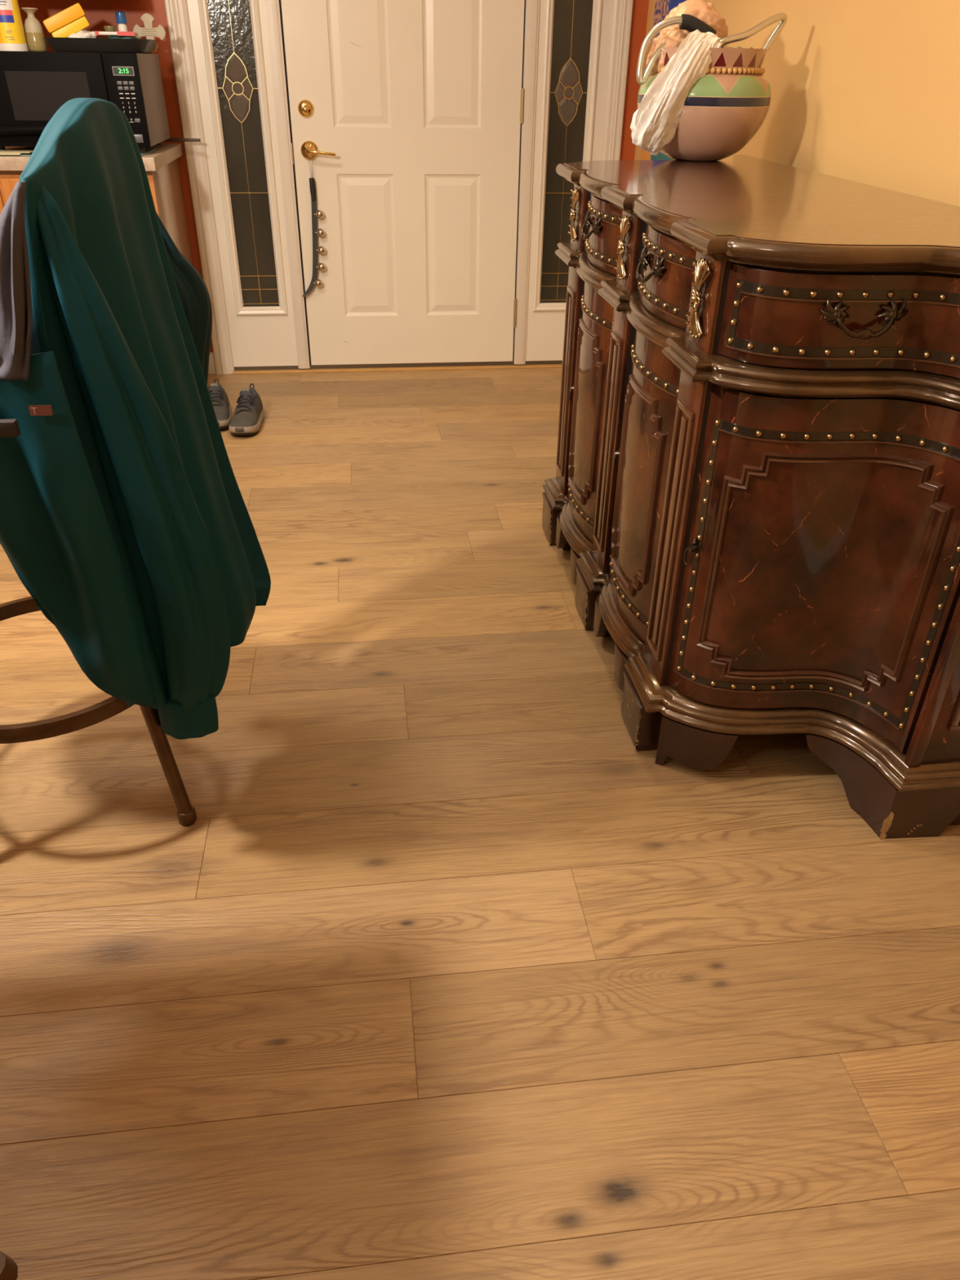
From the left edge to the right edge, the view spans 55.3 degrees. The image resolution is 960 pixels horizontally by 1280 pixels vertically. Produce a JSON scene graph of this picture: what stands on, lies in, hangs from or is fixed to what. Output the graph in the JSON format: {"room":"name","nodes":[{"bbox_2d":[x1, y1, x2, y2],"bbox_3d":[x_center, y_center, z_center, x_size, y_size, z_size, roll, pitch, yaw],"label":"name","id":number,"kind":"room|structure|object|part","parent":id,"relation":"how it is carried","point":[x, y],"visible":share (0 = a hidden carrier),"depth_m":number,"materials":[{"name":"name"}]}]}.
{"room":"dining room","nodes":[
{"label":"dining room","id":0,"kind":"room"},
{"bbox_2d":[4,0,213,352],"bbox_3d":[-2.531,-2.198,3.301,2.800,2.500,0.100,-3,32,-6],"label":"wall","id":1,"kind":"structure","parent":0,"point":[99,14],"depth_m":3.38,"materials":[{"name":"paint"}]},
{"bbox_2d":[164,0,234,374],"bbox_3d":[-1.116,-2.080,3.508,0.077,2.120,0.026,-3,32,-6],"label":"trim","id":2,"kind":"structure","parent":1,"relation":"attached to","point":[176,11],"depth_m":3.65,"materials":[{"name":"beige paint"}]},
{"bbox_2d":[208,352,216,373],"bbox_3d":[-1.188,-1.222,4.048,0.038,0.092,0.014,-3,32,-6],"label":"baseboard","id":3,"kind":"structure","parent":1,"relation":"attached to","point":[211,370],"depth_m":4.05,"materials":[{"name":"white paint"}]},
{"bbox_2d":[0,367,959,1279],"bbox_3d":[-1.178,0.692,1.155,4.700,0.060,7.100,-3,32,-6],"label":"floor","id":4,"kind":"structure","parent":0,"point":[437,972],"depth_m":1.46,"materials":[{"name":"brown wood"}]},
{"bbox_2d":[0,1251,17,1279],"bbox_3d":[-1.241,0.351,0.781,1.428,0.915,0.950,-3,32,-6],"label":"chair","id":5,"kind":"object","parent":4,"relation":"on","point":[8,1267],"visible":1,"depth_m":1.04,"materials":[{"name":"brown wood"}]},
{"bbox_2d":[0,158,193,265],"bbox_3d":[-1.805,-1.353,3.519,1.300,0.858,0.606,-3,32,-6],"label":"base cabinet","id":6,"kind":"object","parent":4,"relation":"on","point":[165,183],"visible":0.11,"depth_m":3.40,"materials":[{"name":"beige wood"}]},
{"bbox_3d":[-1.865,-1.232,3.236,0.485,0.715,0.018,-3,32,-6],"label":"cabinet door","id":7,"kind":"part","parent":6,"relation":"part of","materials":[{"name":"brown wood"}]},
{"bbox_3d":[-1.378,-1.258,3.291,0.477,0.715,0.018,-3,32,-6],"label":"cabinet door","id":8,"kind":"part","parent":6,"relation":"part of","materials":[{"name":"brown wood"}]},
{"bbox_3d":[-1.771,-1.238,3.266,1.300,0.755,0.015,-3,32,-6],"label":"frame","id":9,"kind":"part","parent":6,"relation":"part of","materials":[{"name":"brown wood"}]},
{"bbox_2d":[0,142,182,171],"bbox_3d":[-1.802,-1.730,3.271,1.350,0.042,0.623,-3,32,-6],"label":"countertop","id":10,"kind":"structure","parent":6,"relation":"on","point":[165,153],"depth_m":3.11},
{"bbox_2d":[0,150,33,155],"bbox_3d":[-1.731,-1.620,3.044,0.470,0.008,0.082,-3,32,-6],"label":"paper stack","id":11,"kind":"object","parent":10,"relation":"on","point":[2,152],"visible":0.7,"depth_m":3.04,"materials":[{"name":"beige paper"}]},
{"bbox_2d":[0,146,156,155],"bbox_3d":[-1.431,-1.696,3.184,0.545,0.003,0.300,-3,32,-6],"label":"place mat","id":12,"kind":"object","parent":10,"relation":"on","point":[147,150],"visible":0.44,"depth_m":3.22,"materials":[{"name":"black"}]},
{"bbox_2d":[0,50,169,152],"bbox_3d":[-1.418,-1.872,3.187,0.554,0.290,0.470,-3,32,-6],"label":"microwave","id":13,"kind":"object","parent":12,"relation":"on","point":[34,86],"visible":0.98,"depth_m":3.01,"materials":[{"name":"grey metal"}]},
{"bbox_2d":[0,0,28,51],"bbox_3d":[-1.555,-2.039,3.008,0.098,0.178,0.098,-3,32,-6],"label":"wipes canister","id":14,"kind":"object","parent":13,"relation":"on","point":[12,36],"visible":0.99,"depth_m":3.00,"materials":[{"name":"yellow plastic"}]},
{"bbox_2d":[0,43,28,51],"bbox_3d":[-1.556,-1.972,3.050,0.096,0.021,0.096,-3,32,-6],"label":"lid","id":15,"kind":"object","parent":14,"relation":"attached to","point":[3,46],"depth_m":3.02,"materials":[{"name":"plastic"}]},
{"bbox_3d":[-1.488,-1.692,3.038,0.364,0.038,0.046,-3,32,-6],"label":"door handle","id":16,"kind":"part","parent":13,"relation":"part of","materials":[{"name":"black plastic"}]},
{"bbox_2d":[21,7,48,51],"bbox_3d":[-1.492,-2.040,3.064,0.065,0.121,0.065,-3,32,-6],"label":"vase","id":17,"kind":"object","parent":13,"relation":"on","point":[34,34],"visible":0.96,"depth_m":3.05,"materials":[{"name":"beige ceramic"}]},
{"bbox_3d":[-1.442,-1.779,3.020,0.425,0.270,0.023,-3,32,-6],"label":"door","id":18,"kind":"part","parent":13,"relation":"part of","materials":[{"name":"black glass"}]},
{"bbox_2d":[43,37,155,53],"bbox_3d":[-1.292,-2.030,3.130,0.352,0.040,0.226,-3,32,-6],"label":"tray","id":19,"kind":"object","parent":13,"relation":"on","point":[56,44],"visible":0.98,"depth_m":3.05,"materials":[{"name":"black plastic"}]},
{"bbox_2d":[42,3,89,37],"bbox_3d":[-1.389,-2.071,3.075,0.144,0.111,0.085,-11,34,-18],"label":"pack","id":20,"kind":"object","parent":19,"relation":"in","point":[72,20],"visible":0.85,"depth_m":3.04,"materials":[{"name":"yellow plastic"}]},
{"bbox_2d":[66,29,97,38],"bbox_3d":[-1.348,-2.026,3.097,0.123,0.068,0.088,-3,32,-6],"label":"crumpled tissue","id":21,"kind":"object","parent":19,"relation":"in","point":[82,33],"visible":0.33,"depth_m":3.07,"materials":[{"name":"white paper"}]},
{"bbox_2d":[103,26,115,38],"bbox_3d":[-1.277,-2.086,3.174,0.040,0.066,0.040,-3,32,-6],"label":"cup","id":22,"kind":"object","parent":19,"relation":"on","point":[108,28],"visible":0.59,"depth_m":3.15,"materials":[{"name":"green ceramic"}]},
{"bbox_2d":[115,11,127,31],"bbox_3d":[-1.230,-2.102,3.159,0.035,0.109,0.035,-3,32,-6],"label":"bottle","id":23,"kind":"object","parent":19,"relation":"on","point":[121,19],"visible":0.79,"depth_m":3.13,"materials":[{"name":"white plastic"}]},
{"bbox_2d":[106,35,139,39],"bbox_3d":[-1.209,-2.033,3.123,0.128,0.055,0.086,-3,32,-6],"label":"wrapper","id":24,"kind":"object","parent":19,"relation":"in","point":[114,36],"visible":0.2,"depth_m":3.09,"materials":[{"name":"teal plastic"}]},
{"bbox_2d":[94,31,137,35],"bbox_3d":[-1.230,-2.054,3.104,0.128,0.012,0.074,-3,32,-6],"label":"packet","id":25,"kind":"object","parent":24,"relation":"on","point":[97,33],"visible":1,"depth_m":3.08,"materials":[{"name":"white plastic"}]},
{"bbox_2d":[133,13,165,53],"bbox_3d":[-1.153,-2.119,3.200,0.109,0.116,0.011,-3,32,-6],"label":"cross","id":26,"kind":"object","parent":19,"relation":"in","point":[148,31],"visible":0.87,"depth_m":3.19,"materials":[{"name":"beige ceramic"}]},
{"bbox_3d":[-1.175,-1.793,3.050,0.108,0.270,0.023,-3,32,-6],"label":"control panel","id":27,"kind":"part","parent":13,"relation":"part of","materials":[{"name":"black plastic"}]},
{"bbox_2d":[164,137,200,142],"bbox_3d":[-1.212,-1.917,3.511,0.275,0.014,0.011,-3,32,-6],"label":"wooden rod","id":28,"kind":"object","parent":10,"relation":"on","point":[189,140],"visible":0.4,"depth_m":3.52,"materials":[{"name":"brown wood"}]},
{"bbox_2d":[0,595,196,826],"bbox_3d":[-0.748,-0.204,1.477,0.484,1.130,0.448,-9,34,-15],"label":"counter stool","id":29,"kind":"object","parent":4,"relation":"on","point":[100,712],"visible":0.15,"depth_m":1.56,"materials":[{"name":"brown wood"}]},
{"bbox_2d":[0,97,271,739],"bbox_3d":[-0.524,-0.313,1.448,0.347,0.932,0.628,12,34,16],"label":"jacket","id":30,"kind":"object","parent":29,"relation":"on","point":[125,518],"visible":1,"depth_m":1.28,"materials":[{"name":"teal fabric"}]},
{"bbox_3d":[-0.648,-0.112,1.282,0.276,0.580,0.084,0,32,-2],"label":"panel","id":31,"kind":"part","parent":30,"relation":"part of","materials":[{"name":"teal fabric"}]},
{"bbox_3d":[-0.575,0.051,1.530,0.118,0.602,0.025,14,35,20],"label":"leg","id":32,"kind":"part","parent":29,"relation":"part of","materials":[{"name":"brown wood"}]},
{"bbox_2d":[208,378,231,429],"bbox_3d":[-1.008,-0.901,3.500,0.110,0.138,0.300,-5,33,-9],"label":"trainer","id":33,"kind":"object","parent":4,"relation":"on","point":[219,397],"visible":0.65,"depth_m":3.47,"materials":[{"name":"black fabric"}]},
{"bbox_2d":[228,383,264,435],"bbox_3d":[-0.881,-0.869,3.452,0.110,0.138,0.300,0,32,-2],"label":"trainer","id":34,"kind":"object","parent":4,"relation":"on","point":[247,419],"visible":1,"depth_m":3.42,"materials":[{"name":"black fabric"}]},
{"bbox_2d":[232,364,562,373],"bbox_3d":[-0.302,-1.234,4.168,1.605,0.008,0.036,-3,32,-6],"label":"threshold","id":35,"kind":"object","parent":4,"relation":"on","point":[540,366],"visible":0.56,"depth_m":4.15,"materials":[{"name":"brown wood"}]},
{"bbox_2d":[542,154,959,839],"bbox_3d":[0.539,-0.481,2.092,0.582,0.986,1.681,-3,32,-6],"label":"sideboard","id":36,"kind":"object","parent":4,"relation":"on","point":[754,491],"visible":1,"depth_m":1.59,"materials":[{"name":"brown wood"}]},
{"bbox_3d":[0.231,-0.689,2.479,0.008,0.495,0.080,-3,32,-6],"label":"fluted panel","id":37,"kind":"part","parent":36,"relation":"part of","materials":[{"name":"brown wood"}]},
{"bbox_3d":[0.245,-0.650,2.398,0.020,0.051,0.020,6,33,7],"label":"drop pull","id":38,"kind":"part","parent":36,"relation":"part of","materials":[{"name":"brown metal"}]},
{"bbox_3d":[0.256,-0.564,2.281,0.026,0.420,0.257,-3,32,-6],"label":"panel moulding","id":39,"kind":"part","parent":36,"relation":"part of","materials":[{"name":"brown wood"}]},
{"bbox_3d":[0.244,-0.924,2.051,0.033,0.052,0.133,-3,32,-6],"label":"bail pull","id":40,"kind":"part","parent":36,"relation":"part of","materials":[{"name":"brown metal"}]},
{"bbox_3d":[0.274,-0.573,2.278,0.048,0.591,0.348,-3,32,-6],"label":"door","id":41,"kind":"part","parent":36,"relation":"part of","materials":[{"name":"brown wood"}]},
{"bbox_3d":[0.280,-0.919,2.060,0.048,0.135,0.348,-3,32,-6],"label":"drawer","id":42,"kind":"part","parent":36,"relation":"part of","materials":[{"name":"brown wood"}]},
{"bbox_3d":[0.289,-0.438,2.082,0.008,0.495,0.080,-3,32,-6],"label":"fluted panel","id":43,"kind":"part","parent":36,"relation":"part of","materials":[{"name":"brown wood"}]},
{"bbox_3d":[0.303,-0.399,2.002,0.020,0.051,0.020,6,33,7],"label":"drop pull","id":44,"kind":"part","parent":36,"relation":"part of","materials":[{"name":"brown metal"}]},
{"bbox_3d":[0.313,-0.313,1.885,0.026,0.420,0.257,-3,32,-6],"label":"panel moulding","id":45,"kind":"part","parent":36,"relation":"part of","materials":[{"name":"brown wood"}]},
{"bbox_3d":[0.332,-0.322,1.882,0.048,0.591,0.348,-3,32,-6],"label":"door","id":46,"kind":"part","parent":36,"relation":"part of","materials":[{"name":"brown wood"}]},
{"bbox_3d":[0.301,-0.673,1.655,0.033,0.052,0.133,-3,32,-6],"label":"bail pull","id":47,"kind":"part","parent":36,"relation":"part of","materials":[{"name":"brown metal"}]},
{"bbox_3d":[0.338,-0.668,1.664,0.048,0.135,0.348,-3,32,-6],"label":"drawer","id":48,"kind":"part","parent":36,"relation":"part of","materials":[{"name":"brown wood"}]},
{"bbox_3d":[0.347,-0.188,1.686,0.008,0.495,0.080,-3,32,-6],"label":"fluted panel","id":49,"kind":"part","parent":36,"relation":"part of","materials":[{"name":"brown wood"}]},
{"bbox_3d":[0.374,-0.156,1.618,0.020,0.051,0.020,-17,36,-26],"label":"drop pull","id":50,"kind":"part","parent":36,"relation":"part of","materials":[{"name":"brown metal"}]},
{"bbox_2d":[635,13,787,161],"bbox_3d":[0.558,-1.392,2.313,0.370,0.319,0.331,-3,32,-6],"label":"ceramic pot","id":51,"kind":"object","parent":36,"relation":"on","point":[726,107],"depth_m":2.21,"materials":[{"name":"ceramic"}]},
{"bbox_2d":[645,28,686,75],"bbox_3d":[0.468,-1.437,2.265,0.114,0.122,0.086,-3,32,-6],"label":"plastic bag","id":52,"kind":"object","parent":51,"relation":"in","point":[673,38],"visible":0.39,"depth_m":2.23,"materials":[{"name":"brown plastic"}]},
{"bbox_2d":[630,29,723,155],"bbox_3d":[0.471,-1.313,2.207,0.217,0.264,0.094,-3,32,-6],"label":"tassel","id":53,"kind":"object","parent":51,"relation":"hanging from","point":[654,125],"visible":0.97,"depth_m":2.17,"materials":[{"name":"white fabric"}]},
{"bbox_2d":[659,0,728,38],"bbox_3d":[0.530,-1.506,2.291,0.181,0.165,0.116,-3,32,-6],"label":"plastic bag","id":54,"kind":"object","parent":51,"relation":"in","point":[701,10],"visible":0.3,"depth_m":2.24,"materials":[{"name":"brown plastic"}]},
{"bbox_3d":[0.565,-1.436,2.227,0.364,0.153,0.085,0,32,-2],"label":"folded silver handle","id":55,"kind":"part","parent":51,"relation":"part of","materials":[{"name":"silver metal"}]},
{"bbox_3d":[0.538,-0.186,2.279,0.575,0.048,1.666,-3,32,-6],"label":"moulding","id":56,"kind":"part","parent":36,"relation":"part of","materials":[{"name":"brown wood"}]},
{"bbox_3d":[0.547,-0.730,1.936,0.575,0.042,1.666,-3,32,-6],"label":"waist moulding","id":57,"kind":"part","parent":36,"relation":"part of","materials":[{"name":"brown wood"}]},
{"bbox_3d":[0.546,-0.882,1.839,0.582,0.035,1.681,-3,32,-6],"label":"moulding","id":58,"kind":"part","parent":36,"relation":"part of","materials":[{"name":"brown wood"}]},
{"bbox_3d":[0.575,-0.119,1.567,0.440,0.591,0.090,14,34,20],"label":"door","id":59,"kind":"part","parent":36,"relation":"part of","materials":[{"name":"brown wood"}]},
{"bbox_3d":[0.572,-0.109,1.567,0.351,0.434,0.061,10,33,14],"label":"panel moulding","id":60,"kind":"part","parent":36,"relation":"part of","materials":[{"name":"brown wood"}]},
{"bbox_3d":[0.581,-0.465,1.349,0.440,0.135,0.090,14,34,20],"label":"drawer","id":61,"kind":"part","parent":36,"relation":"part of","materials":[{"name":"brown wood"}]},
{"bbox_3d":[0.561,-0.468,1.336,0.131,0.052,0.034,-3,32,-6],"label":"bail pull","id":62,"kind":"part","parent":36,"relation":"part of","materials":[{"name":"brown metal"}]},
{"bbox_3d":[0.841,-0.123,1.410,0.159,0.790,0.022,-3,32,-6],"label":"panel","id":63,"kind":"part","parent":36,"relation":"part of","materials":[{"name":"brown wood"}]},
{"bbox_3d":[0.856,-0.031,1.454,0.110,0.432,0.009,-3,32,-6],"label":"panel moulding","id":64,"kind":"part","parent":36,"relation":"part of","materials":[{"name":"brown wood"}]},
{"bbox_2d":[619,0,648,159],"bbox_3d":[0.651,-2.369,3.658,0.185,2.500,0.100,-3,32,-6],"label":"wall","id":65,"kind":"structure","parent":0,"point":[640,7],"depth_m":3.66,"materials":[{"name":"paint"}]},
{"bbox_2d":[234,360,562,370],"bbox_3d":[-0.308,-1.272,4.205,1.605,0.018,0.083,-3,32,-6],"label":"trim","id":66,"kind":"structure","parent":65,"relation":"attached to","point":[560,362],"depth_m":4.16,"materials":[{"name":"wood"}]},
{"bbox_2d":[513,0,539,364],"bbox_3d":[0.191,-2.170,3.711,0.052,2.066,0.110,-3,32,-6],"label":"trim","id":67,"kind":"structure","parent":65,"relation":"attached to","point":[532,6],"depth_m":3.80,"materials":[{"name":"beige paint"}]},
{"bbox_2d":[279,0,525,364],"bbox_3d":[-0.287,-2.105,3.619,0.933,2.032,0.116,-3,32,-6],"label":"door","id":68,"kind":"structure","parent":67,"relation":"attached to","point":[410,113],"depth_m":3.75,"materials":[{"name":"paint"}]},
{"bbox_3d":[-0.749,-1.943,3.662,0.004,0.075,0.014,-3,32,-6],"label":"strike plate","id":69,"kind":"part","parent":68,"relation":"part of","materials":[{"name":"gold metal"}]},
{"bbox_3d":[-0.679,-1.945,3.645,0.070,0.070,0.052,-3,32,-6],"label":"lever handle","id":70,"kind":"part","parent":68,"relation":"part of","materials":[{"name":"gold metal"}]},
{"bbox_2d":[302,146,325,296],"bbox_3d":[-0.702,-1.720,3.788,0.117,0.575,0.034,-3,32,-6],"label":"strap","id":71,"kind":"object","parent":68,"relation":"hanging from","point":[319,214],"visible":0.98,"depth_m":3.83,"materials":[{"name":"grey leather"}]},
{"bbox_3d":[-0.677,-1.911,3.667,0.022,0.122,0.016,-3,32,-6],"label":"cord","id":72,"kind":"part","parent":71,"relation":"part of","materials":[{"name":"white fabric"}]},
{"bbox_3d":[-0.626,-1.928,3.627,0.110,0.025,0.026,-3,32,-6],"label":"lever","id":73,"kind":"part","parent":68,"relation":"part of","materials":[{"name":"gold metal"}]},
{"bbox_3d":[-0.461,-2.320,3.475,0.231,0.661,0.008,-3,32,-6],"label":"panel","id":74,"kind":"part","parent":68,"relation":"part of","materials":[{"name":"paint"}]},
{"bbox_3d":[-0.472,-1.665,3.888,0.231,0.559,0.008,-3,32,-6],"label":"panel","id":75,"kind":"part","parent":68,"relation":"part of","materials":[{"name":"paint"}]},
{"bbox_3d":[-0.105,-2.339,3.515,0.232,0.661,0.008,-3,32,-6],"label":"panel","id":76,"kind":"part","parent":68,"relation":"part of","materials":[{"name":"paint"}]},
{"bbox_3d":[-0.116,-1.684,3.928,0.232,0.559,0.008,-3,32,-6],"label":"panel","id":77,"kind":"part","parent":68,"relation":"part of","materials":[{"name":"paint"}]},
{"bbox_2d":[525,0,612,360],"bbox_3d":[0.362,-2.155,3.712,0.287,2.019,0.057,-3,32,-6],"label":"window","id":78,"kind":"structure","parent":65,"relation":"in","point":[573,40],"depth_m":3.75,"materials":[{"name":"white paint"}]},
{"bbox_3d":[0.306,-1.542,4.084,0.076,0.066,0.004,-3,32,-6],"label":"glass pane","id":79,"kind":"part","parent":78,"relation":"part of","materials":[{"name":"grey glass"}]},
{"bbox_3d":[0.307,-1.593,4.052,0.076,0.054,0.004,-3,32,-6],"label":"glass pane","id":80,"kind":"part","parent":78,"relation":"part of","materials":[{"name":"grey"}]},
{"bbox_3d":[0.347,-1.753,3.956,0.152,0.320,0.004,-3,32,-6],"label":"glass pane","id":81,"kind":"part","parent":78,"relation":"part of","materials":[{"name":"grey"}]},
{"bbox_3d":[0.382,-1.546,4.092,0.076,0.066,0.004,-3,32,-6],"label":"glass pane","id":82,"kind":"part","parent":78,"relation":"part of","materials":[{"name":"grey glass"}]},
{"bbox_3d":[0.383,-1.597,4.060,0.076,0.054,0.004,-3,32,-6],"label":"glass pane","id":83,"kind":"part","parent":78,"relation":"part of","materials":[{"name":"grey"}]},
{"bbox_3d":[0.359,-2.414,3.539,0.152,1.245,0.004,-3,32,-6],"label":"glass pane","id":84,"kind":"part","parent":78,"relation":"part of","materials":[{"name":"grey glass"}]},
{"bbox_2d":[600,0,633,160],"bbox_3d":[0.543,-2.169,3.694,0.078,2.120,0.026,-3,32,-6],"label":"trim","id":85,"kind":"structure","parent":65,"relation":"attached to","point":[621,10],"depth_m":3.65,"materials":[{"name":"beige paint"}]},
{"bbox_2d":[634,0,959,206],"bbox_3d":[1.129,-0.486,0.686,0.100,2.500,7.000,-3,32,-6],"label":"wall","id":86,"kind":"structure","parent":0,"point":[864,91],"depth_m":2.10,"materials":[{"name":"paint"}]},
{"bbox_2d":[640,0,686,159],"bbox_3d":[0.688,-2.164,3.277,0.018,0.848,0.465,-3,32,-6],"label":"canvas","id":87,"kind":"object","parent":86,"relation":"attached to","point":[662,7],"visible":0.02,"depth_m":3.38,"materials":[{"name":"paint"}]},
{"bbox_3d":[-0.276,-3.215,2.987,1.715,0.380,0.100,-3,32,-6],"label":"wall","id":88,"kind":"structure","parent":0,"visible":0},
{"bbox_2d":[186,0,297,366],"bbox_3d":[-0.943,-2.084,3.565,0.287,2.019,0.057,-3,32,-6],"label":"window","id":89,"kind":"structure","parent":88,"relation":"in","point":[230,37],"depth_m":3.68,"materials":[{"name":"white paint"}]},
{"bbox_3d":[-0.929,-2.345,3.394,0.152,1.245,0.004,-3,32,-6],"label":"glass pane","id":90,"kind":"part","parent":89,"relation":"part of","materials":[{"name":"grey glass"}]},
{"bbox_3d":[-0.981,-1.524,3.907,0.076,0.054,0.004,-3,32,-6],"label":"glass pane","id":91,"kind":"part","parent":89,"relation":"part of","materials":[{"name":"grey glass"}]},
{"bbox_3d":[-0.982,-1.473,3.939,0.076,0.066,0.004,-3,32,-6],"label":"glass pane","id":92,"kind":"part","parent":89,"relation":"part of","materials":[{"name":"grey glass"}]},
{"bbox_3d":[-0.941,-1.684,3.812,0.152,0.320,0.004,-3,32,-6],"label":"glass pane","id":93,"kind":"part","parent":89,"relation":"part of","materials":[{"name":"grey"}]},
{"bbox_3d":[-0.906,-1.528,3.916,0.076,0.054,0.004,-3,32,-6],"label":"glass pane","id":94,"kind":"part","parent":89,"relation":"part of","materials":[{"name":"grey"}]},
{"bbox_3d":[-0.906,-1.477,3.948,0.076,0.066,0.004,-3,32,-6],"label":"glass pane","id":95,"kind":"part","parent":89,"relation":"part of","materials":[{"name":"grey"}]},
{"bbox_2d":[265,0,310,368],"bbox_3d":[-0.780,-2.118,3.602,0.050,2.066,0.110,-3,32,-6],"label":"trim","id":96,"kind":"structure","parent":88,"relation":"attached to","point":[272,6],"depth_m":3.69,"materials":[{"name":"beige paint"}]}
]}

